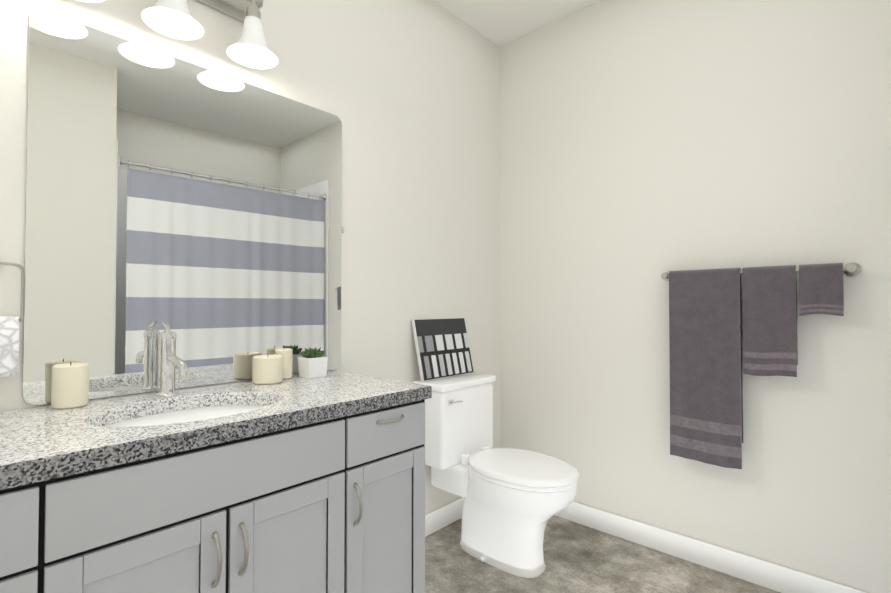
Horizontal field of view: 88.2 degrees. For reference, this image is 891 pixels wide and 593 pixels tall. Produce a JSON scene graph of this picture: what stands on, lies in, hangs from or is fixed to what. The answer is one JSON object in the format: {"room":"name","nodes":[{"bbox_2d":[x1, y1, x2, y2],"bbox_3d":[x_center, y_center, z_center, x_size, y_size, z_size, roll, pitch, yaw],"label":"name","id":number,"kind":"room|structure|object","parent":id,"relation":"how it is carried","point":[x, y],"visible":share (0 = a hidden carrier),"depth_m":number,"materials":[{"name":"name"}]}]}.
{"room":"bathroom","nodes":[
{"label":"bathroom","id":0,"kind":"room"},
{"bbox_2d":[0,0,500,514],"bbox_3d":[-0.782,-0.187,1.652,0.100,2.740,3.400,-1,-2,42],"label":"wall","id":1,"kind":"structure","parent":0,"point":[406,92],"depth_m":2.13,"materials":[{"name":"white paint"}]},
{"bbox_2d":[0,262,24,322],"bbox_3d":[-1.139,-0.017,1.142,0.046,0.178,0.136,-1,-2,42],"label":"towel ring","id":2,"kind":"object","parent":1,"relation":"attached to","point":[22,308],"visible":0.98,"depth_m":1.17,"materials":[{"name":"silver metal"}]},
{"bbox_2d":[0,316,18,376],"bbox_3d":[-1.125,0.123,1.127,0.056,0.147,0.114,-1,-2,42],"label":"towel","id":3,"kind":"object","parent":2,"relation":"hanging from","point":[9,345],"visible":1,"depth_m":1.14,"materials":[{"name":"white fabric"}]},
{"bbox_2d":[141,0,203,39],"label":"sconce","id":4,"kind":"object","parent":1,"relation":"attached to","point":[177,20],"depth_m":1.38,"materials":[{"name":"white glass"}]},
{"bbox_2d":[22,10,343,404],"bbox_3d":[-0.770,-0.236,1.582,0.008,1.066,1.002,-1,-2,42],"label":"mirror","id":5,"kind":"object","parent":1,"relation":"attached to","point":[197,209],"visible":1,"depth_m":1.45,"materials":[{"name":"clear glass"}]},
{"bbox_2d":[196,0,277,68],"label":"sconce","id":6,"kind":"object","parent":1,"relation":"attached to","point":[251,50],"depth_m":1.56,"materials":[{"name":"white glass"}]},
{"bbox_2d":[425,498,463,536],"bbox_3d":[-0.064,1.144,2.327,0.012,0.105,1.163,-1,-2,42],"label":"baseboard","id":7,"kind":"structure","parent":1,"relation":"attached to","point":[442,517],"depth_m":2.38,"materials":[{"name":"white wood"}]},
{"bbox_2d":[434,0,599,46],"bbox_3d":[0.386,-1.628,0.616,3.259,0.100,3.400,-1,-2,42],"label":"ceiling","id":8,"kind":"structure","parent":0,"point":[499,23],"depth_m":2.50,"materials":[{"name":"white paint"}]},
{"bbox_2d":[425,515,779,592],"bbox_3d":[0.386,1.212,0.560,3.259,0.100,3.400,-1,-2,42],"label":"floor","id":9,"kind":"structure","parent":0,"point":[579,558],"depth_m":2.00,"materials":[{"name":"tile"}]},
{"bbox_2d":[0,394,431,592],"bbox_3d":[-0.687,0.754,1.226,0.581,0.840,1.296,-1,-2,42],"label":"bathroom vanity","id":10,"kind":"object","parent":9,"relation":"on","point":[295,484],"depth_m":1.08,"materials":[{"name":"grey wood"}]},
{"bbox_2d":[0,370,431,481],"bbox_3d":[-0.697,0.315,1.243,0.557,0.040,1.320,-1,-2,42],"label":"countertop","id":11,"kind":"structure","parent":10,"relation":"on","point":[34,440],"depth_m":1.12,"materials":[{"name":"grey stone"}]},
{"bbox_2d":[51,362,88,408],"bbox_3d":[-1.005,0.235,1.232,0.078,0.118,0.078,-1,-2,42],"label":"candle","id":12,"kind":"object","parent":11,"relation":"on","point":[70,385],"visible":0.98,"depth_m":1.20,"materials":[{"name":"beige wax"}]},
{"bbox_2d":[152,322,187,397],"bbox_3d":[-0.796,0.187,1.347,0.188,0.220,0.058,-1,-2,42],"label":"faucet","id":13,"kind":"object","parent":11,"relation":"on","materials":[{"name":"silver metal"}]},
{"bbox_2d":[92,394,279,433],"bbox_3d":[-0.674,0.385,1.231,0.378,0.125,0.499,-1,-2,42],"label":"sink","id":14,"kind":"object","parent":11,"relation":"in","point":[110,422],"depth_m":1.36,"materials":[{"name":"white ceramic"}]},
{"bbox_2d":[252,355,282,383],"bbox_3d":[-0.625,0.252,1.615,0.100,0.098,0.100,-1,-2,42],"label":"candle","id":15,"kind":"object","parent":11,"relation":"on","point":[267,369],"visible":1,"depth_m":1.57,"materials":[{"name":"beige wax"}]},
{"bbox_2d":[275,348,292,378],"bbox_3d":[-0.600,0.246,1.705,0.062,0.114,0.062,-1,-2,42],"label":"candle","id":16,"kind":"object","parent":11,"relation":"on","point":[286,354],"visible":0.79,"depth_m":1.68,"materials":[{"name":"beige wax"}]},
{"bbox_2d":[298,347,327,378],"bbox_3d":[-0.502,0.249,1.740,0.092,0.109,0.094,-1,-2,42],"label":"succulent plant","id":17,"kind":"object","parent":11,"relation":"on","point":[312,362],"visible":1,"depth_m":1.72,"materials":[{"name":"white ceramic"}]},
{"bbox_2d":[413,373,578,577],"bbox_3d":[0.252,0.800,2.124,0.750,0.785,0.420,-1,-2,42],"label":"toilet","id":18,"kind":"object","parent":9,"relation":"on","point":[515,500],"visible":0.98,"depth_m":2.06,"materials":[{"name":"white ceramic"}]},
{"bbox_2d":[411,318,473,381],"bbox_3d":[-0.007,0.261,2.345,0.021,0.300,0.380,-18,-13,41],"label":"canvas art","id":19,"kind":"object","parent":18,"relation":"on","point":[442,348],"visible":0.9,"depth_m":2.32,"materials":[{"name":"white"}]},
{"bbox_2d":[500,0,890,592],"bbox_3d":[1.534,-0.185,1.774,3.159,2.740,0.100,-1,-2,42],"label":"wall","id":20,"kind":"structure","parent":0,"point":[645,145],"depth_m":2.06,"materials":[{"name":"white paint"}]},
{"bbox_2d":[555,502,866,592],"bbox_3d":[1.009,1.140,2.148,1.837,0.105,0.012,-1,-2,42],"label":"baseboard","id":21,"kind":"structure","parent":20,"relation":"attached to","point":[771,576],"depth_m":2.02,"materials":[{"name":"white wood"}]},
{"bbox_2d":[661,262,860,281],"bbox_3d":[1.252,-0.098,1.896,0.686,0.051,0.092,-1,-2,42],"label":"towel rail","id":22,"kind":"object","parent":20,"relation":"attached to","point":[852,269],"visible":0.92,"depth_m":1.70,"materials":[{"name":"silver metal"}]},
{"bbox_2d":[669,268,743,468],"bbox_3d":[1.115,0.295,1.976,0.270,0.826,0.060,-1,-2,42],"label":"bath towel","id":23,"kind":"object","parent":22,"relation":"hanging from","point":[706,366],"visible":1,"depth_m":1.95,"materials":[{"name":"fabric"}]},
{"bbox_2d":[742,265,797,376],"bbox_3d":[1.286,0.097,1.824,0.173,0.436,0.061,-1,-2,42],"label":"hand towel","id":24,"kind":"object","parent":22,"relation":"hanging from","point":[770,335],"visible":1,"depth_m":1.80,"materials":[{"name":"fabric"}]},
{"bbox_2d":[799,263,843,315],"bbox_3d":[1.405,-0.025,1.719,0.127,0.195,0.061,-1,-2,42],"label":"washcloth","id":25,"kind":"object","parent":22,"relation":"hanging from","point":[821,289],"visible":1,"depth_m":1.70,"materials":[{"name":"fabric"}]}
]}

